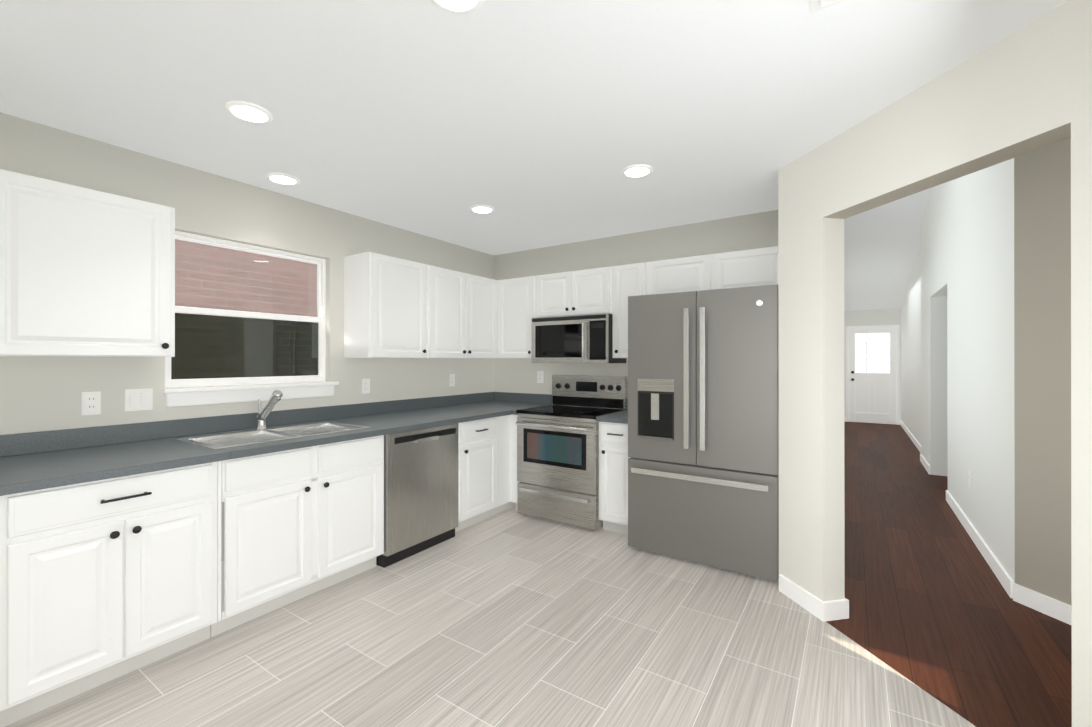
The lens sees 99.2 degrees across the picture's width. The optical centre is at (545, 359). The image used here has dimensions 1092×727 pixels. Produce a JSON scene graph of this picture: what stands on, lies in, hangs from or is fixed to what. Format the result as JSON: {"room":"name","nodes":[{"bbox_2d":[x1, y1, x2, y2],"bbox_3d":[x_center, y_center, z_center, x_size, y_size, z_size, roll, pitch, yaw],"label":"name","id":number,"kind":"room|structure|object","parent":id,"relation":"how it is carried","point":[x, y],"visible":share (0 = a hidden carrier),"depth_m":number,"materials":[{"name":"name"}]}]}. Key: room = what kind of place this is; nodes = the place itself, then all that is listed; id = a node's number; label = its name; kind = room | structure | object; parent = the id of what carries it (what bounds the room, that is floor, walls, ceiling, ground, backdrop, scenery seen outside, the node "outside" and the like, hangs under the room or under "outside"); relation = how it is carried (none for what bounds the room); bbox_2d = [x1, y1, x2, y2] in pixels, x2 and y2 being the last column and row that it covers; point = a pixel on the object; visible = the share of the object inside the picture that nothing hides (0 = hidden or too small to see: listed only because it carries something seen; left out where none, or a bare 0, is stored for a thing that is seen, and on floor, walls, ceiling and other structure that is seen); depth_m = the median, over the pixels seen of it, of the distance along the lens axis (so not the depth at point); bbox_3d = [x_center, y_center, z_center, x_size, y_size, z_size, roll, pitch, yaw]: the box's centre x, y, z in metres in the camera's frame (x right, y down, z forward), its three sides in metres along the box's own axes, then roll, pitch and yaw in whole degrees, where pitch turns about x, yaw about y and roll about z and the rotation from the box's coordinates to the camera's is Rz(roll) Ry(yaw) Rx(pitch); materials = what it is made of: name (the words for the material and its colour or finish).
{"room":"kitchen","nodes":[
{"label":"kitchen","id":0,"kind":"room"},
{"bbox_2d":[0,112,492,560],"bbox_3d":[-2.195,0.026,2.695,0.150,2.665,5.970,0,0,33],"label":"wall","id":1,"kind":"structure","parent":0,"point":[37,394],"depth_m":2.79,"materials":[{"name":"paint"}]},
{"bbox_2d":[0,169,174,356],"bbox_3d":[-2.210,-0.400,2.212,0.349,0.772,0.649,0,0,33],"label":"upper cabinet","id":2,"kind":"object","parent":1,"relation":"attached to","point":[85,272],"visible":1,"depth_m":2.11,"materials":[{"name":"white wood"}]},
{"bbox_2d":[82,392,100,414],"bbox_3d":[-2.315,0.224,2.366,0.008,0.116,0.070,0,0,33],"label":"electrical outlet","id":3,"kind":"object","parent":1,"relation":"attached to","point":[91,403],"visible":1,"depth_m":2.36,"materials":[{"name":"white plastic"}]},
{"bbox_2d":[125,389,152,410],"bbox_3d":[-2.210,0.219,2.525,0.009,0.116,0.116,0,0,33],"label":"light switch","id":4,"kind":"object","parent":1,"relation":"attached to","point":[138,399],"visible":1,"depth_m":2.52,"materials":[{"name":"white plastic"}]},
{"bbox_2d":[165,231,324,387],"bbox_3d":[-1.943,-0.293,3.080,0.055,0.915,0.990,0,0,33],"label":"window","id":5,"kind":"structure","parent":1,"relation":"in","point":[319,319],"depth_m":3.09,"materials":[{"name":"white"}]},
{"bbox_2d":[171,313,317,378],"bbox_3d":[-1.935,-0.078,3.075,0.002,0.388,0.892,0,0,33],"label":"window panel","id":6,"kind":"object","parent":5,"relation":"attached to","point":[209,346],"visible":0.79,"depth_m":3.01,"materials":[{"name":"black glass"}]},
{"bbox_2d":[175,239,317,316],"bbox_3d":[-1.959,-0.511,3.091,0.010,0.426,0.938,0,0,33],"label":"window panel","id":7,"kind":"object","parent":5,"relation":"attached to","point":[262,282],"visible":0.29,"depth_m":3.06,"materials":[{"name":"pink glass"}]},
{"bbox_2d":[162,382,338,406],"bbox_3d":[-1.872,0.217,3.050,0.100,0.104,1.050,0,0,33],"label":"window sill","id":8,"kind":"structure","parent":1,"relation":"attached to","point":[175,397],"depth_m":2.93,"materials":[{"name":"white wood"}]},
{"bbox_2d":[362,379,369,393],"bbox_3d":[-1.432,0.212,3.701,0.008,0.116,0.070,0,0,33],"label":"electrical outlet","id":9,"kind":"object","parent":1,"relation":"attached to","point":[365,385],"visible":1,"depth_m":3.69,"materials":[{"name":"white plastic"}]},
{"bbox_2d":[344,252,425,357],"bbox_3d":[-1.243,-0.398,3.674,0.349,0.772,0.548,0,0,33],"label":"upper cabinet","id":10,"kind":"object","parent":1,"relation":"attached to","point":[384,306],"visible":1,"depth_m":3.50,"materials":[{"name":"white wood"}]},
{"bbox_2d":[449,374,454,385],"bbox_3d":[-0.908,0.201,4.493,0.008,0.116,0.070,0,0,33],"label":"electrical outlet","id":11,"kind":"object","parent":1,"relation":"attached to","point":[451,379],"visible":1,"depth_m":4.49,"materials":[{"name":"white plastic"}]},
{"bbox_2d":[426,265,510,358],"bbox_3d":[-0.755,-0.397,4.411,0.349,0.772,1.212,0,0,33],"label":"upper cabinet","id":12,"kind":"object","parent":1,"relation":"attached to","point":[461,314],"visible":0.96,"depth_m":4.15,"materials":[{"name":"white wood"}]},
{"bbox_2d":[0,0,1068,254],"bbox_3d":[-0.485,-1.188,1.565,3.990,0.120,5.710,0,0,33],"label":"ceiling","id":13,"kind":"structure","parent":0,"point":[534,124],"depth_m":1.96,"materials":[{"name":"paint"}]},
{"bbox_2d":[225,101,272,123],"bbox_3d":[-1.350,-1.121,2.116,0.184,0.010,0.184,0,0,33],"label":"recessed light","id":14,"kind":"object","parent":13,"relation":"in","point":[248,112],"visible":1,"depth_m":2.10,"materials":[{"name":"white plastic"}]},
{"bbox_2d":[266,173,299,184],"bbox_3d":[-1.635,-1.120,2.891,0.184,0.010,0.184,0,0,33],"label":"recessed light","id":15,"kind":"object","parent":13,"relation":"in","point":[283,178],"visible":1,"depth_m":2.87,"materials":[{"name":"white plastic"}]},
{"bbox_2d":[430,0,484,13],"bbox_3d":[-0.277,-1.122,1.419,0.184,0.010,0.184,0,0,33],"label":"recessed light","id":16,"kind":"object","parent":13,"relation":"in","point":[460,6],"visible":1,"depth_m":1.47,"materials":[{"name":"white plastic"}]},
{"bbox_2d":[470,205,494,213],"bbox_3d":[-0.477,-1.119,3.472,0.184,0.010,0.184,0,0,33],"label":"recessed light","id":17,"kind":"object","parent":13,"relation":"in","point":[483,209],"visible":0.98,"depth_m":3.46,"materials":[{"name":"white plastic"}]},
{"bbox_2d":[622,164,652,177],"bbox_3d":[0.544,-1.121,2.772,0.184,0.010,0.184,0,0,33],"label":"recessed light","id":18,"kind":"object","parent":13,"relation":"in","point":[637,171],"visible":1,"depth_m":2.75,"materials":[{"name":"white plastic"}]},
{"bbox_2d":[810,0,846,12],"bbox_3d":[0.852,-1.121,1.292,0.224,0.014,0.369,0,0,33],"label":"ceiling vent","id":19,"kind":"object","parent":13,"relation":"in","point":[816,5],"visible":1,"depth_m":1.47,"materials":[{"name":"white"}]},
{"bbox_2d":[5,422,1071,726],"bbox_3d":[3.285,1.401,4.450,7.350,0.080,14.950,0,0,33],"label":"floor","id":20,"kind":"structure","parent":0,"point":[511,617],"depth_m":2.21,"materials":[{"name":"tile"}]},
{"bbox_2d":[0,462,216,726],"bbox_3d":[-2.033,0.920,2.116,0.750,0.876,0.688,0,0,33],"label":"base cabinet","id":21,"kind":"object","parent":20,"relation":"on","point":[104,581],"visible":1,"depth_m":1.88,"materials":[{"name":"white wood"}]},
{"bbox_2d":[210,435,383,636],"bbox_3d":[-1.582,0.921,2.801,0.745,0.876,0.943,0,0,33],"label":"base cabinet","id":22,"kind":"object","parent":20,"relation":"on","point":[300,523],"visible":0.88,"depth_m":2.52,"materials":[{"name":"white wood"}]},
{"bbox_2d":[0,392,535,495],"bbox_3d":[-1.239,0.413,3.317,0.750,0.137,3.569,0,0,33],"label":"countertop","id":23,"kind":"structure","parent":22,"relation":"on","point":[33,461],"depth_m":2.43,"materials":[{"name":"laminate"}]},
{"bbox_2d":[255,390,282,429],"bbox_3d":[-1.718,0.313,2.879,0.265,0.253,0.065,0,0,33],"label":"faucet","id":24,"kind":"object","parent":23,"relation":"on","point":[272,402],"visible":1,"depth_m":2.88,"materials":[{"name":"silver metal"}]},
{"bbox_2d":[173,421,371,448],"bbox_3d":[-1.606,0.535,2.805,0.540,0.189,0.891,0,0,33],"label":"sink","id":25,"kind":"object","parent":23,"relation":"in","point":[234,439],"visible":0.44,"depth_m":2.83,"materials":[{"name":"silver metal"}]},
{"bbox_2d":[376,423,457,567],"bbox_3d":[-1.130,0.924,3.469,0.730,0.872,0.651,0,0,33],"label":"dishwasher","id":26,"kind":"object","parent":20,"relation":"on","point":[420,490],"visible":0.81,"depth_m":3.23,"materials":[{"name":"grey metal"}]},
{"bbox_2d":[455,417,496,531],"bbox_3d":[-0.818,0.923,3.952,0.750,0.876,0.478,0,0,33],"label":"base cabinet","id":27,"kind":"object","parent":20,"relation":"on","point":[477,471],"visible":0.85,"depth_m":3.74,"materials":[{"name":"white wood"}]},
{"bbox_2d":[490,414,519,516],"bbox_3d":[-0.451,0.923,4.467,0.792,0.876,0.779,0,0,33],"label":"base cabinet","id":28,"kind":"object","parent":20,"relation":"on","point":[507,481],"visible":0.21,"depth_m":4.08,"materials":[{"name":"white wood"}]},
{"bbox_2d":[512,394,551,414],"bbox_3d":[-0.105,0.415,4.311,0.042,0.137,0.659,0,0,33],"label":"countertop","id":29,"kind":"structure","parent":28,"relation":"on","point":[518,402],"depth_m":4.64,"materials":[{"name":"laminate"}]},
{"bbox_2d":[516,375,627,530],"bbox_3d":[0.220,0.756,4.069,0.762,1.210,0.699,0,0,33],"label":"range","id":30,"kind":"object","parent":20,"relation":"on","point":[558,458],"visible":0.94,"depth_m":3.87,"materials":[{"name":"silver metal"}]},
{"bbox_2d":[599,422,629,534],"bbox_3d":[0.696,0.922,3.792,0.323,0.876,0.640,0,0,33],"label":"base cabinet","id":31,"kind":"object","parent":20,"relation":"on","point":[613,476],"visible":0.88,"depth_m":3.57,"materials":[{"name":"white wood"}]},
{"bbox_2d":[596,410,627,423],"bbox_3d":[0.698,0.414,3.795,0.327,0.137,0.632,0,0,33],"label":"countertop","id":32,"kind":"structure","parent":31,"relation":"on","point":[621,416],"depth_m":3.59,"materials":[{"name":"laminate"}]},
{"bbox_2d":[628,284,778,580],"bbox_3d":[1.177,0.455,3.340,0.964,1.810,0.792,0,0,33],"label":"refrigerator","id":33,"kind":"object","parent":20,"relation":"on","point":[703,426],"visible":0.96,"depth_m":3.00,"materials":[{"name":"grey metal"}]},
{"bbox_2d":[493,210,777,393],"bbox_3d":[0.677,0.029,4.284,2.885,2.665,0.150,0,0,33],"label":"wall","id":34,"kind":"structure","parent":0,"point":[723,235],"depth_m":4.26,"materials":[{"name":"paint"}]},
{"bbox_2d":[498,276,536,357],"bbox_3d":[-0.214,-0.397,4.570,0.469,0.772,0.349,0,0,33],"label":"upper cabinet","id":35,"kind":"object","parent":34,"relation":"attached to","point":[517,304],"visible":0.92,"depth_m":4.44,"materials":[{"name":"white wood"}]},
{"bbox_2d":[537,371,542,382],"bbox_3d":[-0.058,0.177,4.673,0.070,0.116,0.008,0,0,33],"label":"electrical outlet","id":36,"kind":"object","parent":34,"relation":"attached to","point":[539,376],"visible":1,"depth_m":4.67,"materials":[{"name":"white plastic"}]},
{"bbox_2d":[537,266,611,317],"bbox_3d":[0.304,-0.586,4.228,0.770,0.394,0.349,0,0,33],"label":"upper cabinet","id":37,"kind":"object","parent":34,"relation":"attached to","point":[582,292],"visible":0.92,"depth_m":4.08,"materials":[{"name":"white wood"}]},
{"bbox_2d":[531,313,625,362],"bbox_3d":[0.278,-0.174,4.187,0.764,0.414,0.444,0,0,33],"label":"microwave","id":38,"kind":"object","parent":37,"relation":"attached to","point":[587,338],"visible":0.98,"depth_m":4.01,"materials":[{"name":"grey metal"}]},
{"bbox_2d":[612,262,645,357],"bbox_3d":[0.750,-0.397,3.932,0.291,0.772,0.349,0,0,33],"label":"upper cabinet","id":39,"kind":"object","parent":34,"relation":"attached to","point":[628,280],"visible":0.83,"depth_m":3.83,"materials":[{"name":"white wood"}]},
{"bbox_2d":[646,246,777,294],"bbox_3d":[1.312,-0.621,3.578,1.032,0.326,0.320,0,0,33],"label":"upper cabinet","id":40,"kind":"object","parent":34,"relation":"attached to","point":[747,268],"visible":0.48,"depth_m":3.43,"materials":[{"name":"white wood"}]},
{"bbox_2d":[844,309,900,424],"bbox_3d":[7.757,-0.982,9.571,3.140,4.700,0.120,0,0,33],"label":"wall","id":41,"kind":"structure","parent":0,"point":[874,317],"depth_m":9.98,"materials":[{"name":"paint"}]},
{"bbox_2d":[849,328,895,423],"bbox_3d":[6.978,0.349,9.941,0.822,2.020,0.110,0,0,33],"label":"hall door","id":42,"kind":"structure","parent":41,"relation":"in","point":[872,375],"depth_m":9.96,"materials":[{"name":"white wood"}]},
{"bbox_2d":[846,325,898,424],"bbox_3d":[7.003,0.324,9.984,0.935,2.090,0.016,0,0,33],"label":"door frame","id":43,"kind":"structure","parent":41,"relation":"attached to","point":[897,367],"depth_m":9.95,"materials":[{"name":"white wood"}]},
{"bbox_2d":[844,188,930,310],"bbox_3d":[5.039,-2.121,4.524,4.100,2.136,11.500,0,0,33],"label":"ceiling","id":44,"kind":"structure","parent":0,"point":[882,244],"depth_m":7.19,"materials":[{"name":"paint"}]},
{"bbox_2d":[778,0,1091,726],"bbox_3d":[1.603,-0.992,1.985,0.130,4.700,1.605,0,0,-12],"label":"wall","id":45,"kind":"structure","parent":0,"point":[1006,98],"depth_m":1.99,"materials":[{"name":"paint"}]},
{"bbox_2d":[779,574,824,621],"bbox_3d":[1.409,1.311,2.571,0.014,0.095,0.332,0,0,-12],"label":"baseboard","id":46,"kind":"structure","parent":45,"relation":"attached to","point":[805,599],"depth_m":2.55,"materials":[{"name":"white wood"}]},
{"bbox_2d":[825,599,848,620],"bbox_3d":[1.518,1.311,2.431,0.144,0.095,0.014,0,0,-12],"label":"baseboard","id":47,"kind":"structure","parent":45,"relation":"attached to","point":[835,609],"depth_m":2.42,"materials":[{"name":"white wood"}]},
{"bbox_2d":[901,158,1014,582],"bbox_3d":[5.073,-0.986,6.149,0.160,4.700,8.550,0,0,33],"label":"wall","id":48,"kind":"structure","parent":0,"point":[957,363],"depth_m":3.67,"materials":[{"name":"paint"}]},
{"bbox_2d":[900,420,929,473],"bbox_3d":[5.981,1.318,7.613,0.084,0.095,5.100,0,0,33],"label":"baseboard","id":49,"kind":"structure","parent":48,"relation":"attached to","point":[916,443],"depth_m":7.11,"materials":[{"name":"white wood"}]},
{"bbox_2d":[968,472,970,487],"bbox_3d":[3.304,0.940,3.629,0.008,0.116,0.070,0,0,33],"label":"outlet","id":50,"kind":"object","parent":48,"relation":"attached to","point":[969,479],"visible":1,"depth_m":3.62,"materials":[{"name":"white plastic"}]},
{"bbox_2d":[946,490,1013,597],"bbox_3d":[3.267,1.313,3.575,0.014,0.095,2.230,0,0,33],"label":"baseboard","id":51,"kind":"structure","parent":48,"relation":"attached to","point":[1000,572],"depth_m":3.20,"materials":[{"name":"white wood"}]},
{"bbox_2d":[1014,138,1071,605],"bbox_3d":[2.925,-0.993,1.562,0.120,4.700,2.200,0,0,-12],"label":"wall","id":52,"kind":"structure","parent":0,"point":[1042,306],"depth_m":2.50,"materials":[{"name":"paint"}]},
{"bbox_2d":[1013,583,1071,624],"bbox_3d":[2.839,1.310,1.643,0.014,0.095,2.000,0,0,-12],"label":"baseboard","id":53,"kind":"structure","parent":52,"relation":"attached to","point":[1047,605],"depth_m":2.49,"materials":[{"name":"white wood"}]},
{"label":"outside","id":54,"kind":"structure","parent":0,"visible":0},
{"bbox_2d":[175,239,316,378],"bbox_3d":[-3.335,-0.139,4.007,0.001,5.000,10.000,0,0,33],"label":"brick","id":55,"kind":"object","parent":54,"point":[234,258],"depth_m":4.54,"materials":[{"name":"red brick"}]}
]}

